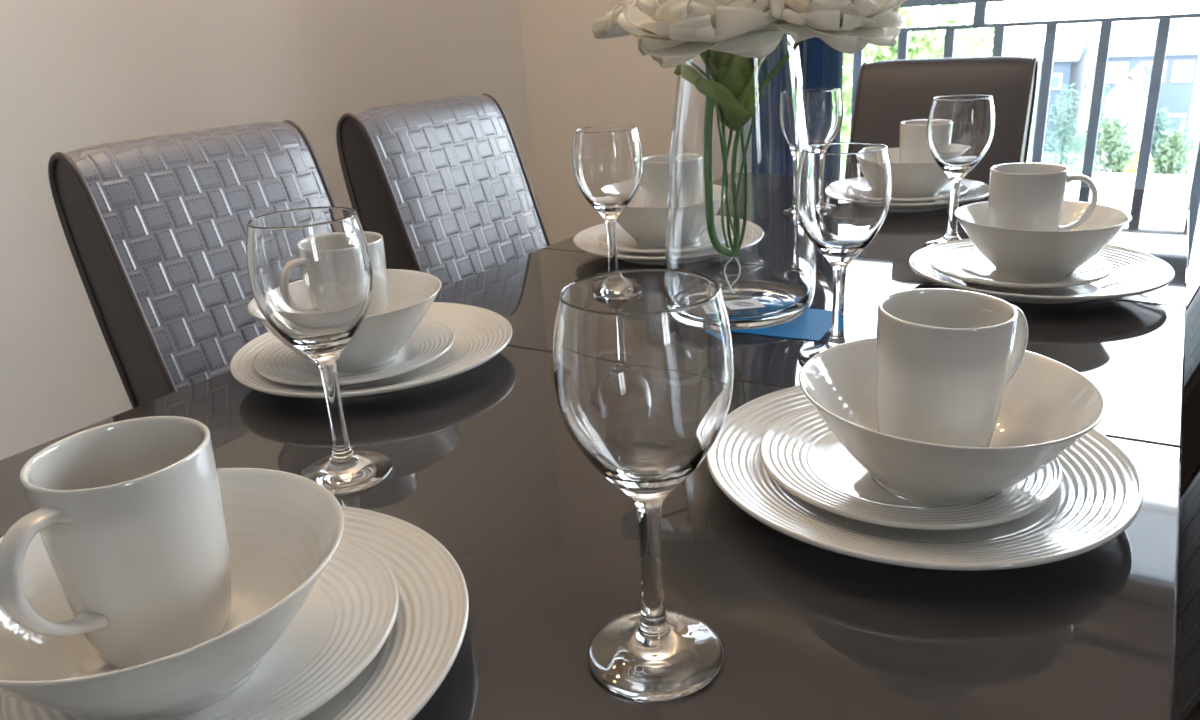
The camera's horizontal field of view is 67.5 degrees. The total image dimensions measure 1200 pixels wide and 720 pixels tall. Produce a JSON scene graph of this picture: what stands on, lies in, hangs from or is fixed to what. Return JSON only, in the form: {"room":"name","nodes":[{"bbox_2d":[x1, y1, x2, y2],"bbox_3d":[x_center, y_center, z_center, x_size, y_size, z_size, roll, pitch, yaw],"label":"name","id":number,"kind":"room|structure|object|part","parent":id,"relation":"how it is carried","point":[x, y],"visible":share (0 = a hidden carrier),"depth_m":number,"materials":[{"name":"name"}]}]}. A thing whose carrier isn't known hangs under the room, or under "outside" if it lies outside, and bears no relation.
{"room":"dining room","nodes":[
{"label":"dining room","id":0,"kind":"room"},
{"bbox_2d":[0,0,534,459],"bbox_3d":[-1.555,-0.412,0.908,0.120,2.420,5.070,9,24,31],"label":"wall","id":1,"kind":"structure","parent":0,"point":[75,74],"depth_m":1.82,"materials":[{"name":"white paint"}]},
{"bbox_2d":[246,206,372,372],"bbox_3d":[-0.197,-0.044,0.622,0.081,0.111,0.081,9,24,31],"label":"cup","id":2,"kind":"object","parent":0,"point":[310,273],"depth_m":0.59,"materials":[{"name":"clear glass"}]},
{"bbox_2d":[519,0,676,244],"bbox_3d":[1.646,-0.897,1.704,4.380,2.420,0.150,9,24,31],"label":"wall","id":3,"kind":"structure","parent":0,"point":[575,79],"depth_m":2.76,"materials":[{"name":"white paint"}]},
{"bbox_2d":[850,0,1199,275],"bbox_3d":[1.659,-0.379,2.041,3.160,1.056,0.040,9,24,31],"label":"balcony railing","id":4,"kind":"object","parent":3,"relation":"attached to","point":[980,7],"visible":0.27,"depth_m":2.23,"materials":[{"name":"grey metal"}]},
{"bbox_3d":[1.635,-0.837,1.869,3.150,0.078,0.040,9,24,31],"label":"handrail","id":5,"kind":"part","parent":4,"relation":"part of","materials":[{"name":"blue metal"}]},
{"bbox_3d":[0.970,-0.884,2.291,0.028,0.050,0.020,9,24,31],"label":"handrail post","id":6,"kind":"part","parent":4,"relation":"part of","materials":[{"name":"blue metal"}]},
{"bbox_3d":[1.376,-1.669,1.408,2.950,0.024,0.102,9,24,31],"label":"curtain rod","id":7,"kind":"object","parent":3,"relation":"attached to","visible":0},
{"bbox_2d":[799,37,842,142],"bbox_3d":[0.499,-0.844,2.279,0.243,2.010,0.070,9,24,31],"label":"curtain","id":8,"kind":"object","parent":7,"relation":"hanging from","point":[821,64],"visible":0.06,"depth_m":2.28,"materials":[{"name":"blue fabric"}]},
{"bbox_2d":[927,95,994,185],"bbox_3d":[0.463,-0.281,1.157,0.081,0.111,0.081,9,24,31],"label":"cup","id":9,"kind":"object","parent":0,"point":[960,128],"depth_m":1.13,"materials":[{"name":"clear glass"}]},
{"bbox_3d":[0.429,1.086,0.203,4.580,0.120,5.070,9,24,31],"label":"floor","id":10,"kind":"structure","parent":0,"visible":0},
{"bbox_2d":[48,120,335,407],"bbox_3d":[-0.306,0.191,1.185,0.520,0.958,0.385,9,24,31],"label":"dining chair","id":11,"kind":"object","parent":10,"relation":"on","point":[154,227],"visible":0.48,"depth_m":1.07,"materials":[{"name":"grey leather"}]},
{"bbox_3d":[-0.443,-0.032,1.185,0.213,0.511,0.321,9,24,31],"label":"backrest","id":12,"kind":"part","parent":11,"relation":"part of","materials":[{"name":"grey leather"}]},
{"bbox_2d":[336,94,549,287],"bbox_3d":[-0.069,0.060,1.501,0.520,0.958,0.385,9,24,31],"label":"dining chair","id":13,"kind":"object","parent":10,"relation":"on","point":[445,185],"visible":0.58,"depth_m":1.41,"materials":[{"name":"grey leather"}]},
{"bbox_3d":[-0.206,-0.162,1.501,0.213,0.511,0.321,9,24,31],"label":"backrest","id":14,"kind":"part","parent":13,"relation":"part of","materials":[{"name":"grey leather"}]},
{"bbox_2d":[0,184,1189,719],"bbox_3d":[0.175,0.305,1.101,0.810,0.750,1.762,9,24,31],"label":"dining table","id":15,"kind":"object","parent":10,"relation":"on","point":[487,463],"visible":0.45,"depth_m":0.55,"materials":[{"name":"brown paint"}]},
{"bbox_2d":[246,206,392,495],"bbox_3d":[-0.195,-0.006,0.637,0.081,0.194,0.081,-7,21,-10],"label":"wine glass","id":16,"kind":"object","parent":15,"relation":"on","point":[310,273],"visible":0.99,"depth_m":0.60,"materials":[{"name":"clear glass"}]},
{"bbox_3d":[-0.192,0.034,0.651,0.012,0.056,0.012,9,24,31],"label":"stem","id":17,"kind":"part","parent":16,"relation":"part of","materials":[{"name":"clear glass"}]},
{"bbox_2d":[230,302,512,397],"bbox_3d":[-0.220,-0.007,0.887,0.270,0.025,0.270,-3,20,0],"label":"dinner plate","id":18,"kind":"object","parent":15,"relation":"on","point":[481,334],"visible":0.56,"depth_m":0.86,"materials":[{"name":"grey ceramic"}]},
{"bbox_2d":[253,319,454,385],"bbox_3d":[-0.236,-0.005,0.875,0.190,0.018,0.190,-3,20,1],"label":"plate","id":19,"kind":"object","parent":18,"relation":"on","point":[431,340],"visible":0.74,"depth_m":0.85,"materials":[{"name":"grey ceramic"}]},
{"bbox_2d":[247,269,441,371],"bbox_3d":[-0.238,-0.033,0.862,0.179,0.065,0.179,12,25,36],"label":"bowl","id":20,"kind":"object","parent":19,"relation":"on","point":[379,339],"visible":0.57,"depth_m":0.83,"materials":[{"name":"grey ceramic"}]},
{"bbox_2d":[364,231,388,315],"bbox_3d":[-0.249,-0.057,0.840,0.079,0.104,0.110,13,26,38],"label":"mug","id":21,"kind":"object","parent":20,"relation":"in","point":[379,302],"visible":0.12,"depth_m":0.83,"materials":[{"name":"grey ceramic"}]},
{"bbox_2d":[301,506,468,719],"bbox_3d":[-0.201,0.151,0.457,0.270,0.025,0.270,-3,20,0],"label":"dinner plate","id":22,"kind":"object","parent":15,"relation":"on","point":[425,639],"visible":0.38,"depth_m":0.46,"materials":[{"name":"grey ceramic"}]},
{"bbox_2d":[0,537,398,719],"bbox_3d":[-0.199,0.145,0.463,0.190,0.018,0.190,-3,20,1],"label":"plate","id":23,"kind":"object","parent":22,"relation":"on","point":[350,613],"visible":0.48,"depth_m":0.45,"materials":[{"name":"grey ceramic"}]},
{"bbox_2d":[0,468,343,719],"bbox_3d":[-0.211,0.122,0.436,0.179,0.065,0.179,12,25,36],"label":"bowl","id":24,"kind":"object","parent":23,"relation":"on","point":[284,529],"visible":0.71,"depth_m":0.43,"materials":[{"name":"grey ceramic"}]},
{"bbox_2d":[0,416,231,668],"bbox_3d":[-0.229,0.094,0.426,0.102,0.104,0.079,-21,27,-39],"label":"mug","id":25,"kind":"object","parent":24,"relation":"in","point":[128,516],"visible":0.97,"depth_m":0.41,"materials":[{"name":"grey ceramic"}]},
{"bbox_3d":[-0.236,0.097,0.382,0.018,0.065,0.036,3,21,17],"label":"handle","id":26,"kind":"part","parent":25,"relation":"part of","materials":[{"name":"grey ceramic"}]},
{"bbox_2d":[573,125,642,270],"bbox_3d":[0.012,-0.173,1.055,0.081,0.194,0.081,-7,21,-10],"label":"wine glass","id":27,"kind":"object","parent":15,"relation":"on","point":[607,160],"visible":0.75,"depth_m":1.01,"materials":[{"name":"clear glass"}]},
{"bbox_2d":[573,125,642,225],"bbox_3d":[0.010,-0.211,1.041,0.081,0.111,0.081,9,24,31],"label":"cup","id":28,"kind":"object","parent":27,"relation":"on","point":[608,160],"depth_m":1.01,"materials":[{"name":"clear glass"}]},
{"bbox_3d":[0.015,-0.133,1.070,0.012,0.056,0.012,9,24,31],"label":"stem","id":29,"kind":"part","parent":27,"relation":"part of","materials":[{"name":"clear glass"}]},
{"bbox_2d":[573,222,664,264],"bbox_3d":[0.098,-0.166,1.267,0.270,0.025,0.270,-12,22,-23],"label":"dinner plate","id":30,"kind":"object","parent":15,"relation":"on","point":[586,240],"visible":0.27,"depth_m":1.24,"materials":[{"name":"grey ceramic"}]},
{"bbox_2d":[598,226,664,254],"bbox_3d":[0.093,-0.168,1.264,0.190,0.018,0.190,-3,20,1],"label":"plate","id":31,"kind":"object","parent":30,"relation":"on","point":[625,242],"visible":0.27,"depth_m":1.24,"materials":[{"name":"grey ceramic"}]},
{"bbox_2d":[616,186,666,246],"bbox_3d":[0.090,-0.200,1.261,0.179,0.065,0.179,12,25,36],"label":"bowl","id":32,"kind":"object","parent":31,"relation":"on","point":[646,226],"visible":0.46,"depth_m":1.21,"materials":[{"name":"grey ceramic"}]},
{"bbox_2d":[641,154,668,206],"bbox_3d":[0.089,-0.230,1.252,0.079,0.104,0.110,-13,23,-25],"label":"mug","id":33,"kind":"object","parent":32,"relation":"in","point":[654,179],"visible":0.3,"depth_m":1.21,"materials":[{"name":"grey ceramic"}]},
{"bbox_2d":[553,268,733,700],"bbox_3d":[0.023,0.060,0.425,0.081,0.194,0.081,-7,21,-10],"label":"wine glass","id":34,"kind":"object","parent":15,"relation":"on","point":[643,364],"visible":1,"depth_m":0.39,"materials":[{"name":"clear glass"}]},
{"bbox_2d":[553,268,733,517],"bbox_3d":[0.020,0.021,0.410,0.081,0.111,0.081,9,24,31],"label":"cup","id":35,"kind":"object","parent":34,"relation":"on","point":[643,364],"depth_m":0.38,"materials":[{"name":"clear glass"}]},
{"bbox_3d":[0.025,0.099,0.439,0.012,0.056,0.012,9,24,31],"label":"stem","id":36,"kind":"part","parent":34,"relation":"part of","materials":[{"name":"clear glass"}]},
{"bbox_2d":[665,30,814,328],"bbox_3d":[0.145,-0.195,0.939,0.162,0.300,0.162,9,24,31],"label":"vase","id":37,"kind":"object","parent":15,"relation":"on","point":[739,131],"visible":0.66,"depth_m":0.88,"materials":[{"name":"clear glass"}]},
{"bbox_2d":[591,0,906,74],"bbox_3d":[0.147,-0.245,0.915,0.283,0.369,0.250,-5,20,-5],"label":"flower bouquet","id":38,"kind":"object","parent":37,"relation":"in","point":[673,32],"visible":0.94,"depth_m":0.80,"materials":[{"name":"white plant"}]},
{"bbox_3d":[0.178,-0.221,0.905,0.098,0.246,0.010,9,24,31],"label":"stem","id":39,"kind":"part","parent":38,"relation":"part of","materials":[{"name":"plant"}]},
{"bbox_2d":[731,308,831,340],"bbox_3d":[0.196,-0.041,0.947,0.096,0.001,0.100,7,23,27],"label":"card","id":40,"kind":"object","parent":15,"relation":"on","point":[813,324],"visible":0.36,"depth_m":0.93,"materials":[{"name":"blue paper"}]},
{"bbox_2d":[804,88,842,144],"bbox_3d":[0.342,-0.328,1.423,0.081,0.194,0.081,-7,21,-10],"label":"wine glass","id":41,"kind":"object","parent":15,"relation":"on","point":[824,106],"visible":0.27,"depth_m":1.37,"materials":[{"name":"clear glass"}]},
{"bbox_2d":[795,142,891,363],"bbox_3d":[0.215,-0.091,0.803,0.081,0.194,0.081,-7,21,-10],"label":"wine glass","id":42,"kind":"object","parent":15,"relation":"on","point":[843,189],"visible":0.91,"depth_m":0.76,"materials":[{"name":"clear glass"}]},
{"bbox_3d":[0.217,-0.052,0.817,0.012,0.056,0.012,9,24,31],"label":"stem","id":43,"kind":"part","parent":42,"relation":"part of","materials":[{"name":"clear glass"}]},
{"bbox_2d":[795,142,891,273],"bbox_3d":[0.212,-0.130,0.788,0.081,0.111,0.081,9,24,31],"label":"cup","id":44,"kind":"object","parent":42,"relation":"on","point":[843,189],"depth_m":0.76,"materials":[{"name":"clear glass"}]},
{"bbox_2d":[706,385,1143,570],"bbox_3d":[0.207,0.073,0.603,0.270,0.025,0.270,-3,20,0],"label":"dinner plate","id":45,"kind":"object","parent":15,"relation":"on","point":[1100,494],"visible":0.55,"depth_m":0.54,"materials":[{"name":"grey ceramic"}]},
{"bbox_2d":[760,405,1062,529],"bbox_3d":[0.203,0.069,0.603,0.190,0.018,0.190,-13,22,-24],"label":"plate","id":46,"kind":"object","parent":45,"relation":"on","point":[799,451],"visible":0.55,"depth_m":0.56,"materials":[{"name":"grey ceramic"}]},
{"bbox_2d":[799,337,1106,504],"bbox_3d":[0.218,0.044,0.574,0.179,0.068,0.179,7,23,27],"label":"bowl","id":47,"kind":"object","parent":46,"relation":"on","point":[1047,406],"visible":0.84,"depth_m":0.55,"materials":[{"name":"grey ceramic"}]},
{"bbox_2d":[876,288,1027,446],"bbox_3d":[0.225,0.014,0.567,0.110,0.104,0.079,-12,23,-24],"label":"mug","id":48,"kind":"object","parent":47,"relation":"in","point":[946,359],"visible":0.73,"depth_m":0.53,"materials":[{"name":"grey ceramic"}]},
{"bbox_3d":[0.258,-0.005,0.578,0.036,0.065,0.018,-12,23,-24],"label":"handle","id":49,"kind":"part","parent":48,"relation":"part of","materials":[{"name":"grey ceramic"}]},
{"bbox_2d":[888,179,988,212],"bbox_3d":[0.504,-0.273,1.492,0.270,0.025,0.270,-12,22,-23],"label":"dinner plate","id":50,"kind":"object","parent":15,"relation":"on","point":[977,190],"visible":0.3,"depth_m":1.42,"materials":[{"name":"grey ceramic"}]},
{"bbox_2d":[890,182,967,202],"bbox_3d":[0.508,-0.277,1.490,0.190,0.018,0.190,-3,20,1],"label":"plate","id":51,"kind":"object","parent":50,"relation":"on","point":[944,193],"visible":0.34,"depth_m":1.44,"materials":[{"name":"grey ceramic"}]},
{"bbox_2d":[888,148,950,197],"bbox_3d":[0.515,-0.305,1.477,0.179,0.065,0.179,6,22,25],"label":"bowl","id":52,"kind":"object","parent":51,"relation":"on","point":[927,179],"visible":0.61,"depth_m":1.42,"materials":[{"name":"grey ceramic"}]},
{"bbox_2d":[899,119,935,162],"bbox_3d":[0.527,-0.339,1.476,0.079,0.104,0.102,-6,20,-7],"label":"mug","id":53,"kind":"object","parent":52,"relation":"in","point":[913,145],"visible":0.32,"depth_m":1.43,"materials":[{"name":"grey ceramic"}]},
{"bbox_2d":[923,95,994,246],"bbox_3d":[0.465,-0.242,1.171,0.081,0.194,0.081,-8,21,-13],"label":"wine glass","id":54,"kind":"object","parent":15,"relation":"on","point":[960,128],"visible":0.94,"depth_m":1.13,"materials":[{"name":"clear glass"}]},
{"bbox_3d":[0.467,-0.203,1.185,0.012,0.056,0.012,9,24,31],"label":"stem","id":55,"kind":"part","parent":54,"relation":"part of","materials":[{"name":"clear glass"}]},
{"bbox_2d":[909,238,1174,303],"bbox_3d":[0.493,-0.098,1.020,0.270,0.025,0.270,-3,20,0],"label":"dinner plate","id":56,"kind":"object","parent":15,"relation":"on","point":[1134,272],"visible":0.56,"depth_m":0.98,"materials":[{"name":"grey ceramic"}]},
{"bbox_2d":[929,244,1112,289],"bbox_3d":[0.476,-0.103,1.026,0.190,0.018,0.190,-13,22,-24],"label":"plate","id":57,"kind":"object","parent":56,"relation":"on","point":[964,262],"visible":0.63,"depth_m":1.01,"materials":[{"name":"grey ceramic"}]},
{"bbox_2d":[954,200,1131,278],"bbox_3d":[0.494,-0.133,1.015,0.179,0.065,0.179,3,21,18],"label":"bowl","id":58,"kind":"object","parent":57,"relation":"on","point":[1027,254],"visible":0.9,"depth_m":0.97,"materials":[{"name":"grey ceramic"}]},
{"bbox_2d":[988,163,1097,230],"bbox_3d":[0.490,-0.161,1.001,0.110,0.104,0.079,6,22,23],"label":"mug","id":59,"kind":"object","parent":58,"relation":"in","point":[1022,196],"visible":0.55,"depth_m":0.97,"materials":[{"name":"grey ceramic"}]},
{"bbox_3d":[0.524,-0.170,0.982,0.036,0.065,0.018,6,22,23],"label":"handle","id":60,"kind":"part","parent":59,"relation":"part of","materials":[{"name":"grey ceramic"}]},
{"bbox_2d":[849,56,1037,183],"bbox_3d":[0.598,-0.080,1.773,0.385,0.958,0.520,9,24,31],"label":"dining chair","id":61,"kind":"object","parent":10,"relation":"on","point":[889,93],"visible":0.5,"depth_m":1.76,"materials":[{"name":"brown leather"}]},
{"bbox_3d":[0.663,-0.330,1.813,0.321,0.511,0.213,9,24,31],"label":"backrest","id":62,"kind":"part","parent":61,"relation":"part of","materials":[{"name":"grey leather"}]},
{"bbox_2d":[1173,461,1199,719],"bbox_3d":[0.342,0.312,0.753,0.520,0.958,0.385,9,24,31],"label":"dining chair","id":63,"kind":"object","parent":10,"relation":"on","point":[1187,654],"visible":0.12,"depth_m":0.59,"materials":[{"name":"grey leather"}]},
{"bbox_2d":[1181,284,1199,487],"bbox_3d":[0.661,0.118,1.226,0.520,0.958,0.385,9,24,31],"label":"dining chair","id":64,"kind":"object","parent":10,"relation":"on","point":[1190,431],"visible":0.07,"depth_m":1.01,"materials":[{"name":"grey leather"}]},
{"bbox_3d":[0.774,-0.064,1.077,0.213,0.511,0.321,9,24,31],"label":"backrest","id":65,"kind":"part","parent":64,"relation":"part of","materials":[{"name":"grey leather"}]},
{"bbox_3d":[0.773,-0.077,1.072,0.226,0.498,0.317,9,24,31],"label":"woven panel","id":66,"kind":"part","parent":64,"relation":"part of","materials":[{"name":"grey leather"}]},
{"label":"outside","id":67,"kind":"structure","parent":0,"visible":0},
{"bbox_2d":[843,54,1199,305],"bbox_3d":[32.688,-14.538,50.720,120.000,0.300,116.400,9,24,31],"label":"ground","id":68,"kind":"structure","parent":67,"point":[1193,278],"depth_m":19.86,"materials":[{"name":"white"}]},
{"bbox_2d":[840,43,876,141],"bbox_3d":[5.406,-6.707,23.710,4.016,6.769,3.629,-16,24,-30],"label":"tree","id":69,"kind":"object","parent":68,"relation":"on","point":[845,127],"visible":0.02,"depth_m":23.54,"materials":[{"name":"green plant"}]},
{"bbox_2d":[915,4,1005,58],"bbox_3d":[8.815,-6.586,23.974,2.535,5.976,3.178,-9,21,-15],"label":"tree","id":70,"kind":"object","parent":68,"relation":"on","point":[972,38],"visible":0.09,"depth_m":22.63,"materials":[{"name":"green plant"}]},
{"bbox_2d":[840,87,1199,174],"bbox_3d":[22.509,-11.744,44.291,70.000,0.050,39.000,9,24,31],"label":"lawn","id":71,"kind":"structure","parent":68,"relation":"on","point":[1195,105],"depth_m":37.51,"materials":[{"name":"green plant"}]},
{"bbox_2d":[842,7,942,117],"bbox_3d":[10.794,-10.221,33.492,4.856,5.985,5.628,9,24,31],"label":"tree","id":72,"kind":"object","parent":71,"relation":"on","point":[883,53],"visible":0.08,"depth_m":33.25,"materials":[{"name":"green plant"}]},
{"bbox_2d":[1003,49,1040,120],"bbox_3d":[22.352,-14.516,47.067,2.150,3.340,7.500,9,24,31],"label":"house","id":73,"kind":"structure","parent":71,"relation":"on","point":[1031,53],"depth_m":45.56,"materials":[{"name":"grey"}]},
{"bbox_2d":[1032,35,1093,151],"bbox_3d":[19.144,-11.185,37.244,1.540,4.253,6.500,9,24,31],"label":"house","id":74,"kind":"structure","parent":71,"relation":"on","point":[1070,53],"depth_m":35.22,"materials":[{"name":"blue"}]},
{"bbox_3d":[17.504,-10.735,34.624,0.370,0.420,0.020,9,24,31],"label":"pane","id":75,"kind":"part","parent":74,"relation":"part of","materials":[{"name":"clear glass"}]},
{"bbox_2d":[1043,82,1083,171],"bbox_3d":[13.959,-6.698,27.228,1.385,3.359,0.877,-8,21,-13],"label":"conifer","id":76,"kind":"object","parent":71,"relation":"on","point":[1064,129],"visible":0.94,"depth_m":27.00,"materials":[{"name":"green plant"}]},
{"bbox_2d":[1079,42,1097,117],"bbox_3d":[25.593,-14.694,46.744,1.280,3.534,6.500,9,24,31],"label":"house","id":77,"kind":"structure","parent":71,"relation":"on","point":[1090,63],"depth_m":44.49,"materials":[{"name":"beige"}]},
{"bbox_2d":[1096,65,1149,172],"bbox_3d":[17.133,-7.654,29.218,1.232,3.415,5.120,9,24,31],"label":"house","id":78,"kind":"structure","parent":71,"relation":"on","point":[1128,98],"depth_m":27.03,"materials":[{"name":"grey"}]},
{"bbox_2d":[1095,20,1199,160],"bbox_3d":[21.045,-10.457,34.377,3.312,4.660,7.500,9,24,31],"label":"house","id":79,"kind":"structure","parent":71,"relation":"on","point":[1132,45],"depth_m":31.43,"materials":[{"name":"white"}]},
{"bbox_3d":[18.239,-10.181,31.826,0.620,0.520,0.020,9,24,31],"label":"pane","id":80,"kind":"part","parent":79,"relation":"part of","materials":[{"name":"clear glass"}]},
{"bbox_3d":[19.217,-10.023,31.241,0.620,0.520,0.020,9,24,31],"label":"pane","id":81,"kind":"part","parent":79,"relation":"part of","materials":[{"name":"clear glass"}]},
{"bbox_3d":[19.924,-8.044,31.580,0.820,1.020,0.020,9,24,31],"label":"pane","id":82,"kind":"part","parent":79,"relation":"part of","materials":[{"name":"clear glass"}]},
{"bbox_3d":[19.982,-9.900,30.783,0.420,0.520,0.020,9,24,31],"label":"pane","id":83,"kind":"part","parent":79,"relation":"part of","materials":[{"name":"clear glass"}]},
{"bbox_2d":[1149,106,1196,173],"bbox_3d":[17.522,-6.518,27.639,1.376,2.574,0.788,5,22,21],"label":"bush","id":84,"kind":"object","parent":71,"relation":"on","point":[1163,118],"visible":0.27,"depth_m":27.41,"materials":[{"name":"green plant"}]},
{"bbox_2d":[1072,76,1109,159],"bbox_3d":[14.267,-6.553,26.251,0.851,3.726,0.663,9,24,31],"label":"conifer","id":85,"kind":"object","parent":68,"relation":"on","point":[1074,126],"visible":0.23,"depth_m":26.14,"materials":[{"name":"green plant"}]},
{"bbox_2d":[1085,110,1139,172],"bbox_3d":[14.377,-5.626,25.215,1.521,2.692,0.879,9,24,31],"label":"bush","id":86,"kind":"object","parent":68,"relation":"on","point":[1113,130],"visible":0.66,"depth_m":24.95,"materials":[{"name":"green plant"}]},
{"bbox_2d":[1067,172,1199,225],"bbox_3d":[15.531,-4.054,22.902,14.200,1.219,0.400,9,24,31],"label":"wall","id":87,"kind":"structure","parent":68,"relation":"on","point":[1101,180],"depth_m":23.41,"materials":[{"name":"white paint"}]},
{"bbox_2d":[1123,148,1153,173],"bbox_3d":[14.451,-4.829,24.254,0.794,1.856,0.548,9,24,31],"label":"bush","id":88,"kind":"object","parent":68,"relation":"on","point":[1131,169],"visible":0.13,"depth_m":24.10,"materials":[{"name":"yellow plant"}]},
{"bbox_2d":[1152,128,1192,174],"bbox_3d":[16.079,-5.457,25.281,0.985,2.142,0.594,9,24,31],"label":"bush","id":89,"kind":"object","parent":68,"relation":"on","point":[1168,162],"visible":0.61,"depth_m":25.09,"materials":[{"name":"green plant"}]}
]}

